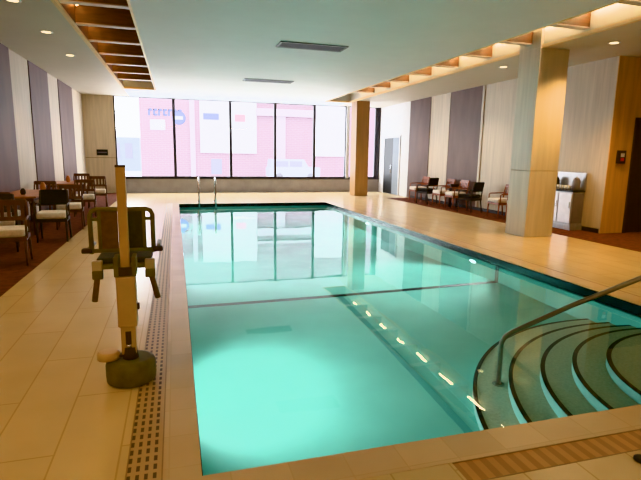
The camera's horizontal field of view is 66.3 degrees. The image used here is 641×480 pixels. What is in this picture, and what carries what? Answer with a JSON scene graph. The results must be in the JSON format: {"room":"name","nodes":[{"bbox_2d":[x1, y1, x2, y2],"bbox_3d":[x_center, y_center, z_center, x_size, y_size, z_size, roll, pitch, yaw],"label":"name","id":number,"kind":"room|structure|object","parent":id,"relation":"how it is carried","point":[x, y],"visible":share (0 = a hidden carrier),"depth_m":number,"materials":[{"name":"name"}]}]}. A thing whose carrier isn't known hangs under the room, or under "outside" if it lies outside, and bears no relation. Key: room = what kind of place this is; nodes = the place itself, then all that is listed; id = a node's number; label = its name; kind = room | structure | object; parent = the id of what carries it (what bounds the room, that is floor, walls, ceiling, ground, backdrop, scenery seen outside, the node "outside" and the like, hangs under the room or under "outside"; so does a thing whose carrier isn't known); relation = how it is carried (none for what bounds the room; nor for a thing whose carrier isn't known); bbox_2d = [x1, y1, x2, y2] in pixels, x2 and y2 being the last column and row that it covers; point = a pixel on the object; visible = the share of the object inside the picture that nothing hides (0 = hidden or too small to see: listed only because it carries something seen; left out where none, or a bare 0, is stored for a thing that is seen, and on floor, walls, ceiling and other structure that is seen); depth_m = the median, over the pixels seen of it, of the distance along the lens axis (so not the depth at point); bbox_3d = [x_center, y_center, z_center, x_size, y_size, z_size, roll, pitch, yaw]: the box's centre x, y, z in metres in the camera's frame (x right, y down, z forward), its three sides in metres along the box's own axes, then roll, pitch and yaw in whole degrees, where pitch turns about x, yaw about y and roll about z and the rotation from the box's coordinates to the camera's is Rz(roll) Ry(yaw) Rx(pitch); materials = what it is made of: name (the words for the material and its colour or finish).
{"room":"indoor swimming pool","nodes":[
{"label":"indoor swimming pool","id":0,"kind":"room"},
{"bbox_2d":[0,43,86,215],"bbox_3d":[-5.778,-1.655,7.513,0.220,3.720,24.000,-2,10,-16],"label":"wall","id":1,"kind":"structure","parent":0,"point":[18,65],"depth_m":12.16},
{"bbox_2d":[18,191,86,224],"bbox_3d":[-5.679,0.130,7.806,0.015,0.096,23.900,-2,10,-16],"label":"baseboard","id":2,"kind":"structure","parent":1,"relation":"attached to","point":[19,221],"depth_m":11.59,"materials":[{"name":"brown wood"}]},
{"bbox_2d":[81,94,378,192],"bbox_3d":[-3.214,-3.876,20.596,12.200,3.720,0.270,-2,10,-16],"label":"wall","id":3,"kind":"structure","parent":0,"point":[132,185],"depth_m":19.60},
{"bbox_2d":[96,149,107,154],"bbox_3d":[-8.439,-3.388,18.986,0.400,0.220,0.028,-2,10,-16],"label":"wall sign","id":4,"kind":"object","parent":3,"relation":"attached to","point":[99,151],"visible":1,"depth_m":18.97,"materials":[{"name":"black plastic"}]},
{"bbox_2d":[113,96,175,177],"bbox_3d":[-6.932,-4.038,19.424,2.220,3.120,0.120,-2,10,-16],"label":"window","id":5,"kind":"structure","parent":3,"relation":"in","point":[174,176],"depth_m":19.44,"materials":[{"name":"clear glass"}]},
{"bbox_2d":[173,98,230,177],"bbox_3d":[-4.797,-4.111,20.046,2.230,3.120,0.120,-2,10,-16],"label":"window","id":6,"kind":"structure","parent":3,"relation":"in","point":[174,99],"depth_m":20.06,"materials":[{"name":"clear glass"}]},
{"bbox_2d":[230,101,274,177],"bbox_3d":[-2.830,-4.179,20.619,1.870,3.120,0.120,-2,10,-16],"label":"window","id":7,"kind":"structure","parent":3,"relation":"in","point":[232,176],"depth_m":20.58,"materials":[{"name":"clear glass"}]},
{"bbox_2d":[126,178,378,178],"bbox_3d":[-2.701,-2.625,20.949,11.100,0.050,0.310,-2,10,-16],"label":"window sill","id":8,"kind":"structure","parent":3,"relation":"on","point":[126,178],"depth_m":20.66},
{"bbox_2d":[275,103,314,177],"bbox_3d":[-1.107,-4.238,21.121,1.720,3.120,0.120,-2,10,-16],"label":"window","id":9,"kind":"structure","parent":3,"relation":"in","point":[276,176],"depth_m":21.07,"materials":[{"name":"clear glass"}]},
{"bbox_2d":[314,105,346,177],"bbox_3d":[0.418,-4.290,21.565,1.460,3.120,0.120,-2,10,-16],"label":"window","id":10,"kind":"structure","parent":3,"relation":"in","point":[315,105],"depth_m":21.53,"materials":[{"name":"clear glass"}]},
{"bbox_2d":[345,106,349,177],"bbox_3d":[1.198,-4.297,21.679,0.140,3.120,0.060,-2,10,-16],"label":"trim","id":11,"kind":"structure","parent":3,"relation":"attached to","point":[348,107],"depth_m":21.64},
{"bbox_2d":[348,106,376,177],"bbox_3d":[1.800,-4.338,21.968,1.420,3.120,0.120,-2,10,-16],"label":"window","id":12,"kind":"structure","parent":3,"relation":"in","point":[375,123],"depth_m":22.11,"materials":[{"name":"clear glass"}]},
{"bbox_2d":[0,191,640,479],"bbox_3d":[1.344,0.062,9.883,14.700,0.254,23.900,-2,10,-16],"label":"floor","id":13,"kind":"structure","parent":0,"point":[61,418],"depth_m":3.82,"materials":[{"name":"tile"}]},
{"bbox_2d":[0,194,19,251],"bbox_3d":[-5.135,-0.270,7.831,0.530,0.888,0.578,-5,11,-30],"label":"dining chair","id":14,"kind":"object","parent":13,"relation":"on","point":[2,196],"visible":0.56,"depth_m":8.00,"materials":[{"name":"brown wood"}]},
{"bbox_2d":[0,216,14,225],"bbox_3d":[-5.107,-0.289,7.781,0.460,0.110,0.470,-5,11,-30],"label":"seat cushion","id":15,"kind":"object","parent":14,"relation":"on","point":[2,223],"depth_m":7.65,"materials":[{"name":"beige fabric"}]},
{"bbox_2d":[0,192,22,242],"bbox_3d":[-5.606,-0.418,8.642,0.530,0.888,0.578,-2,10,-16],"label":"dining chair","id":16,"kind":"object","parent":13,"relation":"on","point":[19,211],"visible":0.23,"depth_m":8.50,"materials":[{"name":"brown wood"}]},
{"bbox_2d":[4,210,20,216],"bbox_3d":[-5.620,-0.455,8.688,0.460,0.110,0.470,-2,10,-16],"label":"seat cushion","id":17,"kind":"object","parent":16,"relation":"on","point":[19,212],"depth_m":8.51,"materials":[{"name":"beige fabric"}]},
{"bbox_2d":[0,199,32,265],"bbox_3d":[-4.400,-0.100,6.916,0.530,0.888,0.578,-4,11,-25],"label":"dining chair","id":18,"kind":"object","parent":13,"relation":"on","point":[15,233],"visible":1,"depth_m":7.04,"materials":[{"name":"brown wood"}]},
{"bbox_2d":[0,225,27,237],"bbox_3d":[-4.377,-0.119,6.864,0.460,0.110,0.470,-4,11,-25],"label":"seat cushion","id":19,"kind":"object","parent":18,"relation":"on","point":[15,231],"depth_m":6.73,"materials":[{"name":"beige fabric"}]},
{"bbox_2d":[10,190,38,234],"bbox_3d":[-5.977,-0.599,10.075,0.750,0.740,1.900,-2,10,-16],"label":"dining table","id":20,"kind":"object","parent":13,"relation":"on","point":[31,195],"visible":0.35,"depth_m":9.37,"materials":[{"name":"brown wood"}]},
{"bbox_2d":[20,188,25,194],"bbox_3d":[-5.782,-0.943,9.543,0.100,0.120,0.100,-2,10,-16],"label":"vase","id":21,"kind":"object","parent":20,"relation":"on","point":[22,191],"visible":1,"depth_m":9.51,"materials":[{"name":"brown ceramic"}]},
{"bbox_2d":[40,182,45,189],"bbox_3d":[-5.994,-1.160,10.605,0.120,0.180,0.120,-2,10,-16],"label":"vase","id":22,"kind":"object","parent":20,"relation":"on","point":[42,185],"visible":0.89,"depth_m":10.56,"materials":[{"name":"orange ceramic"}]},
{"bbox_2d":[29,181,56,220],"bbox_3d":[-6.444,-0.918,11.455,0.530,0.888,0.578,-3,10,-19],"label":"dining chair","id":23,"kind":"object","parent":13,"relation":"on","point":[36,183],"visible":0.25,"depth_m":11.57,"materials":[{"name":"brown wood"}]},
{"bbox_2d":[33,189,71,242],"bbox_3d":[-4.815,-0.444,8.848,0.530,0.895,0.578,-3,10,-21],"label":"dining chair","id":24,"kind":"object","parent":13,"relation":"on","point":[48,196],"visible":1,"depth_m":8.93,"materials":[{"name":"brown wood"}]},
{"bbox_2d":[36,210,65,218],"bbox_3d":[-4.796,-0.460,8.795,0.460,0.110,0.470,-3,10,-21],"label":"seat cushion","id":25,"kind":"object","parent":24,"relation":"on","point":[42,214],"depth_m":8.61,"materials":[{"name":"beige fabric"}]},
{"bbox_2d":[47,181,84,209],"bbox_3d":[-7.045,-1.236,13.666,0.750,0.740,1.500,-2,10,-16],"label":"dining table","id":26,"kind":"object","parent":13,"relation":"on","point":[57,182],"visible":0.23,"depth_m":13.21,"materials":[{"name":"brown wood"}]},
{"bbox_2d":[54,185,85,229],"bbox_3d":[-5.238,-0.693,10.266,0.530,0.888,0.578,-3,11,-22],"label":"dining chair","id":27,"kind":"object","parent":13,"relation":"on","point":[74,206],"visible":0.74,"depth_m":10.34,"materials":[{"name":"brown wood"}]},
{"bbox_2d":[56,202,81,209],"bbox_3d":[-5.217,-0.712,10.212,0.460,0.110,0.470,-3,11,-22],"label":"seat cushion","id":28,"kind":"object","parent":27,"relation":"on","point":[73,205],"depth_m":10.04,"materials":[{"name":"beige fabric"}]},
{"bbox_2d":[71,173,90,201],"bbox_3d":[-7.645,-1.666,15.675,0.530,0.888,0.578,-2,10,-16],"label":"dining chair","id":29,"kind":"object","parent":13,"relation":"on","point":[75,175],"visible":0.27,"depth_m":15.83,"materials":[{"name":"brown wood"}]},
{"bbox_2d":[72,179,96,216],"bbox_3d":[-5.937,-1.068,12.373,0.530,0.888,0.578,-3,11,-22],"label":"dining chair","id":30,"kind":"object","parent":13,"relation":"on","point":[86,197],"visible":0.77,"depth_m":12.44,"materials":[{"name":"brown wood"}]},
{"bbox_2d":[75,194,94,199],"bbox_3d":[-5.916,-1.087,12.319,0.460,0.110,0.470,-3,11,-22],"label":"seat cushion","id":31,"kind":"object","parent":30,"relation":"on","point":[85,196],"depth_m":12.16,"materials":[{"name":"beige fabric"}]},
{"bbox_2d":[86,176,107,207],"bbox_3d":[-6.442,-1.388,14.176,0.530,0.888,0.578,-3,11,-22],"label":"dining chair","id":32,"kind":"object","parent":13,"relation":"on","point":[99,192],"visible":0.74,"depth_m":14.25,"materials":[{"name":"brown wood"}]},
{"bbox_2d":[88,189,105,193],"bbox_3d":[-6.421,-1.407,14.123,0.460,0.110,0.470,-3,11,-22],"label":"seat cushion","id":33,"kind":"object","parent":32,"relation":"on","point":[98,191],"depth_m":13.95,"materials":[{"name":"beige fabric"}]},
{"bbox_2d":[81,165,162,388],"bbox_3d":[-1.428,0.212,3.578,0.546,1.512,0.768,-2,10,-16],"label":"lift","id":34,"kind":"object","parent":13,"relation":"on","point":[128,252],"visible":1,"depth_m":3.43,"materials":[{"name":"beige metal"}]},
{"bbox_2d":[125,203,172,479],"bbox_3d":[-2.691,0.203,8.549,0.180,0.202,15.200,-2,10,-16],"label":"drain grate","id":35,"kind":"object","parent":13,"relation":"in","point":[146,450],"visible":0.78,"depth_m":3.27,"materials":[{"name":"beige plastic"}]},
{"bbox_2d":[197,177,216,206],"bbox_3d":[-3.699,-1.178,16.031,0.620,1.743,0.570,-2,10,-16],"label":"pool ladder","id":36,"kind":"object","parent":13,"relation":"attached to","point":[198,182],"visible":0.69,"depth_m":15.80,"materials":[{"name":"silver metal"}]},
{"bbox_2d":[350,101,369,195],"bbox_3d":[1.579,-3.665,19.820,0.550,3.712,0.600,-2,10,-16],"label":"column","id":37,"kind":"structure","parent":13,"relation":"on","point":[360,121],"depth_m":19.58,"materials":[{"name":"brown wood"}]},
{"bbox_2d":[409,176,429,199],"bbox_3d":[3.575,-1.849,17.773,0.578,0.888,0.530,-2,10,-16],"label":"dining chair","id":38,"kind":"object","parent":13,"relation":"on","point":[424,182],"visible":0.7,"depth_m":17.75,"materials":[{"name":"brown wood"}]},
{"bbox_2d":[409,186,426,189],"bbox_3d":[3.524,-1.875,17.753,0.470,0.110,0.460,-2,10,-16],"label":"seat cushion","id":39,"kind":"object","parent":38,"relation":"on","point":[411,187],"depth_m":17.63,"materials":[{"name":"beige fabric"}]},
{"bbox_2d":[416,178,438,203],"bbox_3d":[3.685,-1.699,16.894,0.530,0.895,0.578,-6,12,-36],"label":"dining chair","id":40,"kind":"object","parent":13,"relation":"on","point":[432,181],"visible":0.84,"depth_m":16.71,"materials":[{"name":"brown wood"}]},
{"bbox_2d":[418,188,435,191],"bbox_3d":[3.653,-1.731,16.933,0.460,0.110,0.470,-6,12,-36],"label":"seat cushion","id":41,"kind":"object","parent":40,"relation":"on","point":[419,189],"depth_m":16.77,"materials":[{"name":"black fabric"}]},
{"bbox_2d":[432,179,455,206],"bbox_3d":[4.053,-1.564,16.167,0.578,0.888,0.530,-2,10,-16],"label":"dining chair","id":42,"kind":"object","parent":13,"relation":"on","point":[441,192],"visible":0.78,"depth_m":16.04,"materials":[{"name":"brown wood"}]},
{"bbox_2d":[433,190,448,193],"bbox_3d":[4.002,-1.590,16.147,0.470,0.110,0.460,-2,10,-16],"label":"seat cushion","id":43,"kind":"object","parent":42,"relation":"on","point":[434,191],"depth_m":15.93,"materials":[{"name":"beige fabric"}]},
{"bbox_2d":[447,184,459,206],"bbox_3d":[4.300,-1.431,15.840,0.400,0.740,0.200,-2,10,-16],"label":"dining table","id":44,"kind":"object","parent":13,"relation":"on","point":[451,185],"visible":0.65,"depth_m":15.78,"materials":[{"name":"brown wood"}]},
{"bbox_2d":[444,180,469,208],"bbox_3d":[4.277,-1.429,15.411,0.578,0.888,0.530,-2,10,-16],"label":"dining chair","id":45,"kind":"object","parent":13,"relation":"on","point":[452,194],"visible":0.8,"depth_m":15.29,"materials":[{"name":"brown wood"}]},
{"bbox_2d":[445,191,465,195],"bbox_3d":[4.226,-1.455,15.391,0.470,0.110,0.460,-2,10,-16],"label":"seat cushion","id":46,"kind":"object","parent":45,"relation":"on","point":[448,193],"depth_m":15.22,"materials":[{"name":"beige fabric"}]},
{"bbox_2d":[457,182,484,212],"bbox_3d":[4.415,-1.262,14.437,0.530,0.895,0.578,-6,12,-36],"label":"dining chair","id":47,"kind":"object","parent":13,"relation":"on","point":[478,186],"visible":1,"depth_m":14.27,"materials":[{"name":"brown wood"}]},
{"bbox_2d":[459,194,479,198],"bbox_3d":[4.384,-1.295,14.476,0.460,0.110,0.470,-6,12,-36],"label":"seat cushion","id":48,"kind":"object","parent":47,"relation":"on","point":[461,196],"depth_m":14.33,"materials":[{"name":"black fabric"}]},
{"bbox_2d":[335,202,639,296],"bbox_3d":[2.404,-0.132,10.518,0.012,0.053,14.430,-2,10,-16],"label":"trim","id":49,"kind":"structure","parent":13,"relation":"attached to","point":[335,202],"depth_m":7.87,"materials":[{"name":"beige tile"}]},
{"bbox_2d":[486,184,508,218],"bbox_3d":[4.910,-1.052,13.285,0.578,0.888,0.530,-2,10,-16],"label":"dining chair","id":50,"kind":"object","parent":13,"relation":"on","point":[500,200],"visible":0.59,"depth_m":13.26,"materials":[{"name":"brown wood"}]},
{"bbox_2d":[488,197,506,202],"bbox_3d":[4.859,-1.078,13.265,0.470,0.110,0.460,-2,10,-16],"label":"seat cushion","id":51,"kind":"object","parent":50,"relation":"on","point":[493,199],"depth_m":13.13,"materials":[{"name":"beige fabric"}]},
{"bbox_2d":[505,28,568,236],"bbox_3d":[4.458,-2.164,10.127,0.680,4.146,0.620,-2,10,-16],"label":"column","id":52,"kind":"structure","parent":13,"relation":"on","point":[542,72],"depth_m":9.92,"materials":[{"name":"beige wood"}]},
{"bbox_2d":[452,429,640,479],"bbox_3d":[2.587,1.232,3.089,3.890,0.202,0.170,-2,10,-16],"label":"drain grate","id":53,"kind":"object","parent":13,"relation":"in","point":[537,458],"visible":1,"depth_m":2.69,"materials":[{"name":"beige plastic"}]},
{"bbox_2d":[552,171,586,229],"bbox_3d":[5.688,-0.932,11.473,0.350,1.300,0.860,-2,10,-16],"label":"station","id":54,"kind":"object","parent":13,"relation":"on","point":[568,207],"visible":0.77,"depth_m":11.20,"materials":[{"name":"metal"}]},
{"bbox_2d":[556,188,584,192],"bbox_3d":[5.698,-1.159,11.436,0.335,0.040,0.860,-2,10,-16],"label":"countertop","id":55,"kind":"structure","parent":54,"relation":"on","point":[574,191],"depth_m":11.12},
{"bbox_2d":[571,177,580,190],"bbox_3d":[5.798,-1.283,11.130,0.190,0.310,0.178,5,11,24],"label":"urn","id":56,"kind":"object","parent":54,"relation":"on","point":[576,183],"visible":0.98,"depth_m":11.07,"materials":[{"name":"brown ceramic"}]},
{"bbox_2d":[633,454,640,463],"bbox_3d":[1.738,1.183,2.653,0.080,0.018,0.080,-2,10,-16],"label":"cap","id":57,"kind":"object","parent":13,"relation":"on","point":[637,457],"visible":1,"depth_m":2.65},
{"bbox_2d":[0,0,640,107],"bbox_3d":[1.409,-3.941,9.190,14.700,0.440,23.900,-2,10,-16],"label":"ceiling","id":58,"kind":"structure","parent":0,"point":[194,49],"depth_m":9.46,"materials":[{"name":"paint"}]},
{"bbox_2d":[5,0,21,2],"bbox_3d":[-4.404,-3.430,7.024,0.220,0.011,0.220,-2,10,-16],"label":"recessed light","id":59,"kind":"object","parent":58,"relation":"in","point":[12,1],"visible":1,"depth_m":7.07,"materials":[{"name":"white"}]},
{"bbox_2d":[39,30,52,33],"bbox_3d":[-4.952,-3.757,8.866,0.220,0.011,0.220,-2,10,-16],"label":"recessed light","id":60,"kind":"object","parent":58,"relation":"in","point":[41,31],"visible":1,"depth_m":8.83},
{"bbox_2d":[51,0,155,89],"bbox_3d":[-3.165,-3.365,6.610,1.082,0.062,21.400,-2,10,-16],"label":"trim","id":61,"kind":"structure","parent":58,"relation":"attached to","point":[56,3],"depth_m":9.43,"materials":[{"name":"beige wood"}]},
{"bbox_2d":[243,78,293,83],"bbox_3d":[-1.527,-4.648,14.356,1.440,0.020,0.450,-2,10,-16],"label":"ceiling vent","id":62,"kind":"object","parent":58,"relation":"in","point":[244,79],"visible":1,"depth_m":14.31,"materials":[{"name":"metal"}]},
{"bbox_2d":[276,41,348,51],"bbox_3d":[-0.168,-3.824,9.716,1.360,0.020,0.500,-2,10,-16],"label":"ceiling vent","id":63,"kind":"object","parent":58,"relation":"in","point":[282,44],"visible":1,"depth_m":9.69,"materials":[{"name":"metal"}]},
{"bbox_2d":[325,0,640,102],"bbox_3d":[3.851,-3.694,9.167,1.082,0.062,22.400,-2,10,-16],"label":"trim","id":64,"kind":"structure","parent":58,"relation":"attached to","point":[638,18],"depth_m":9.57,"materials":[{"name":"beige wood"}]},
{"bbox_2d":[607,41,620,43],"bbox_3d":[5.383,-3.615,9.001,0.220,0.011,0.220,-2,10,-16],"label":"recessed light","id":65,"kind":"object","parent":58,"relation":"in","point":[612,42],"visible":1,"depth_m":8.97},
{"bbox_2d":[378,56,618,232],"bbox_3d":[4.510,-3.029,16.413,0.270,3.720,12.500,-2,10,-16],"label":"wall","id":66,"kind":"structure","parent":0,"point":[591,86],"depth_m":14.37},
{"bbox_2d":[375,108,380,177],"bbox_3d":[2.558,-4.370,22.224,0.180,3.120,0.270,-2,10,-16],"label":"trim","id":67,"kind":"structure","parent":66,"relation":"attached to","point":[378,109],"depth_m":22.09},
{"bbox_2d":[382,135,400,194],"bbox_3d":[3.000,-3.203,20.992,0.073,2.446,1.660,-2,10,-16],"label":"door","id":68,"kind":"structure","parent":66,"relation":"in","point":[392,144],"depth_m":20.94,"materials":[{"name":"silver metal"}]},
{"bbox_2d":[444,85,485,206],"bbox_3d":[4.574,-2.914,15.743,0.030,3.716,1.960,-2,10,-16],"label":"trim","id":69,"kind":"structure","parent":66,"relation":"attached to","point":[484,86],"depth_m":14.89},
{"bbox_2d":[410,195,598,232],"bbox_3d":[4.821,-0.959,15.079,0.014,0.096,9.090,-2,10,-16],"label":"baseboard","id":70,"kind":"structure","parent":66,"relation":"attached to","point":[589,229],"depth_m":14.82,"materials":[{"name":"brown wood"}]},
{"bbox_2d":[558,171,586,190],"bbox_3d":[5.848,-1.381,11.442,0.030,0.400,0.860,-2,10,-16],"label":"backsplash","id":71,"kind":"structure","parent":66,"relation":"attached to","point":[566,178],"depth_m":11.42,"materials":[{"name":"tile"}]},
{"bbox_2d":[599,56,640,232],"bbox_3d":[7.359,-2.016,10.815,2.499,3.720,0.020,-2,10,-16],"label":"wall","id":72,"kind":"structure","parent":0,"point":[627,102],"depth_m":10.51,"materials":[{"name":"brown wood"}]},
{"bbox_2d":[616,150,626,163],"bbox_3d":[6.456,-1.780,10.543,0.200,0.280,0.078,-2,10,-16],"label":"alarm box","id":73,"kind":"object","parent":72,"relation":"attached to","point":[621,154],"visible":1,"depth_m":10.51,"materials":[{"name":"red plastic"}]},
{"bbox_2d":[622,117,640,232],"bbox_3d":[7.439,-1.412,10.897,1.460,2.495,0.073,-2,10,-16],"label":"door","id":74,"kind":"structure","parent":72,"relation":"in","point":[632,211],"depth_m":10.79,"materials":[{"name":"brown wood"}]},
{"bbox_3d":[-3.154,-3.804,6.535,1.050,0.050,21.400,-2,10,-16],"label":"ceiling","id":75,"kind":"structure","parent":0,"visible":0},
{"bbox_2d":[59,2,122,84],"bbox_3d":[-3.158,-3.578,6.574,1.049,0.410,21.400,-2,10,-16],"label":"trim","id":76,"kind":"structure","parent":75,"relation":"attached to","point":[70,8],"depth_m":9.40,"materials":[{"name":"brown wood"}]},
{"bbox_2d":[58,0,128,8],"bbox_3d":[-3.438,-3.776,7.514,1.034,0.344,0.150,-2,10,-16],"label":"ceiling beam","id":77,"kind":"structure","parent":75,"relation":"attached to","point":[120,4],"depth_m":7.52,"materials":[{"name":"brown wood"}]},
{"bbox_2d":[74,5,135,29],"bbox_3d":[-3.823,-4.006,8.808,1.034,0.344,0.150,-2,10,-16],"label":"ceiling beam","id":78,"kind":"structure","parent":75,"relation":"attached to","point":[93,16],"depth_m":8.74,"materials":[{"name":"brown wood"}]},
{"bbox_2d":[88,26,139,44],"bbox_3d":[-4.208,-4.236,10.103,1.034,0.344,0.150,-2,10,-16],"label":"ceiling beam","id":79,"kind":"structure","parent":75,"relation":"attached to","point":[95,34],"depth_m":10.04,"materials":[{"name":"brown wood"}]},
{"bbox_2d":[98,42,143,56],"bbox_3d":[-4.593,-4.466,11.398,1.034,0.344,0.150,-2,10,-16],"label":"ceiling beam","id":80,"kind":"structure","parent":75,"relation":"attached to","point":[103,48],"depth_m":11.34,"materials":[{"name":"brown wood"}]},
{"bbox_2d":[106,55,146,66],"bbox_3d":[-4.978,-4.696,12.692,1.034,0.344,0.150,-2,10,-16],"label":"ceiling beam","id":81,"kind":"structure","parent":75,"relation":"attached to","point":[110,59],"depth_m":12.63,"materials":[{"name":"brown wood"}]},
{"bbox_2d":[112,65,149,74],"bbox_3d":[-5.363,-4.926,13.987,1.034,0.344,0.150,-2,10,-16],"label":"ceiling beam","id":82,"kind":"structure","parent":75,"relation":"attached to","point":[116,68],"depth_m":13.93,"materials":[{"name":"brown wood"}]},
{"bbox_2d":[118,73,151,80],"bbox_3d":[-5.748,-5.156,15.281,1.034,0.344,0.150,-2,10,-16],"label":"ceiling beam","id":83,"kind":"structure","parent":75,"relation":"attached to","point":[121,76],"depth_m":15.22,"materials":[{"name":"brown wood"}]},
{"bbox_3d":[3.854,-4.133,9.090,1.050,0.050,22.400,-2,10,-16],"label":"ceiling","id":84,"kind":"structure","parent":0,"visible":0},
{"bbox_2d":[356,87,373,92],"bbox_3d":[1.401,-5.401,17.363,1.034,0.344,0.150,-2,10,-16],"label":"ceiling baffle","id":85,"kind":"structure","parent":84,"relation":"attached to","point":[366,90],"depth_m":17.40,"materials":[{"name":"brown wood"}]},
{"bbox_2d":[370,82,389,88],"bbox_3d":[1.786,-5.171,16.069,1.034,0.344,0.150,-2,10,-16],"label":"ceiling baffle","id":86,"kind":"structure","parent":84,"relation":"attached to","point":[384,84],"depth_m":16.10,"materials":[{"name":"brown wood"}]},
{"bbox_2d":[386,75,408,82],"bbox_3d":[2.171,-4.941,14.774,1.034,0.344,0.150,-2,10,-16],"label":"ceiling baffle","id":87,"kind":"structure","parent":84,"relation":"attached to","point":[405,78],"depth_m":14.81,"materials":[{"name":"brown wood"}]},
{"bbox_2d":[406,67,431,75],"bbox_3d":[2.556,-4.711,13.480,1.034,0.344,0.150,-2,10,-16],"label":"ceiling baffle","id":88,"kind":"structure","parent":84,"relation":"attached to","point":[427,71],"depth_m":13.51,"materials":[{"name":"brown wood"}]},
{"bbox_2d":[430,57,458,67],"bbox_3d":[2.941,-4.481,12.185,1.034,0.344,0.150,-2,10,-16],"label":"ceiling baffle","id":89,"kind":"structure","parent":84,"relation":"attached to","point":[453,63],"depth_m":12.22,"materials":[{"name":"brown wood"}]},
{"bbox_2d":[461,45,492,58],"bbox_3d":[3.326,-4.251,10.891,1.034,0.344,0.150,-2,10,-16],"label":"ceiling baffle","id":90,"kind":"structure","parent":84,"relation":"attached to","point":[486,53],"depth_m":10.93,"materials":[{"name":"brown wood"}]},
{"bbox_2d":[498,32,532,45],"bbox_3d":[3.711,-4.021,9.596,1.034,0.344,0.150,-2,10,-16],"label":"ceiling baffle","id":91,"kind":"structure","parent":84,"relation":"attached to","point":[524,40],"depth_m":9.62,"materials":[{"name":"brown wood"}]},
{"bbox_2d":[549,12,590,29],"bbox_3d":[4.096,-3.791,8.302,1.034,0.344,0.150,-2,10,-16],"label":"ceiling baffle","id":92,"kind":"structure","parent":84,"relation":"attached to","point":[582,22],"depth_m":8.34,"materials":[{"name":"brown wood"}]},
{"bbox_2d":[618,0,640,5],"bbox_3d":[4.481,-3.561,7.007,1.034,0.344,0.150,-2,10,-16],"label":"ceiling baffle","id":93,"kind":"structure","parent":84,"relation":"attached to","point":[627,2],"depth_m":7.01,"materials":[{"name":"brown wood"}]},
{"bbox_3d":[-0.228,1.024,9.903,4.870,2.000,13.900,-2,10,-16],"label":"basin","id":94,"kind":"object","parent":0,"visible":0},
{"bbox_2d":[179,205,640,475],"bbox_3d":[-0.213,0.039,9.733,4.862,0.001,13.892,-2,10,-16],"label":"pool water","id":95,"kind":"object","parent":94,"relation":"in","point":[316,330],"visible":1,"depth_m":4.58,"materials":[{"name":"teal liquid"}]},
{"bbox_2d":[179,202,640,475],"bbox_3d":[-0.212,0.027,9.731,4.870,0.164,13.900,-2,10,-16],"label":"trim","id":96,"kind":"structure","parent":94,"relation":"attached to","point":[626,305],"depth_m":8.08,"materials":[{"name":"black tile"}]},
{"bbox_3d":[2.404,1.575,4.745,2.734,0.953,2.484,-2,10,-16],"label":"steps","id":97,"kind":"structure","parent":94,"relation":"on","visible":0},
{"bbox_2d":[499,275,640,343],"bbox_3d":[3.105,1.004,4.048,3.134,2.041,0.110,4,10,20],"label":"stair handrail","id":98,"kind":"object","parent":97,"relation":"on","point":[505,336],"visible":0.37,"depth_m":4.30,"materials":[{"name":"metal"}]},
{"label":"outside","id":99,"kind":"structure","parent":0,"visible":0},
{"bbox_2d":[125,171,141,175],"bbox_3d":[-5.479,-10.080,71.295,150.000,0.200,98.800,-2,10,-16],"label":"ground","id":100,"kind":"structure","parent":99,"point":[128,173],"depth_m":51.30,"materials":[{"name":"white"}]},
{"bbox_2d":[117,137,141,170],"bbox_3d":[-26.888,-10.542,59.947,9.600,3.900,8.060,-2,10,-16],"label":"block","id":101,"kind":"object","parent":100,"relation":"on","point":[128,148],"visible":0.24,"depth_m":57.19,"materials":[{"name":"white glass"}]},
{"bbox_2d":[138,98,374,176],"bbox_3d":[-3.996,-13.106,50.192,26.750,13.000,12.500,-2,10,-16],"label":"brick building","id":102,"kind":"structure","parent":100,"relation":"on","point":[202,141],"depth_m":43.62,"materials":[{"name":"pink brick"}]},
{"bbox_2d":[148,109,184,123],"bbox_3d":[-13.051,-10.489,41.784,3.000,1.220,0.140,-2,10,-16],"label":"shop sign","id":103,"kind":"object","parent":102,"relation":"attached to","point":[179,116],"visible":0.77,"depth_m":41.95,"materials":[{"name":"blue"}]},
{"bbox_2d":[266,159,319,176],"bbox_3d":[-2.373,-6.006,42.147,4.400,1.800,1.840,-2,10,-16],"label":"van","id":104,"kind":"object","parent":100,"relation":"on","point":[285,167],"visible":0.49,"depth_m":41.24,"materials":[{"name":"white paint"}]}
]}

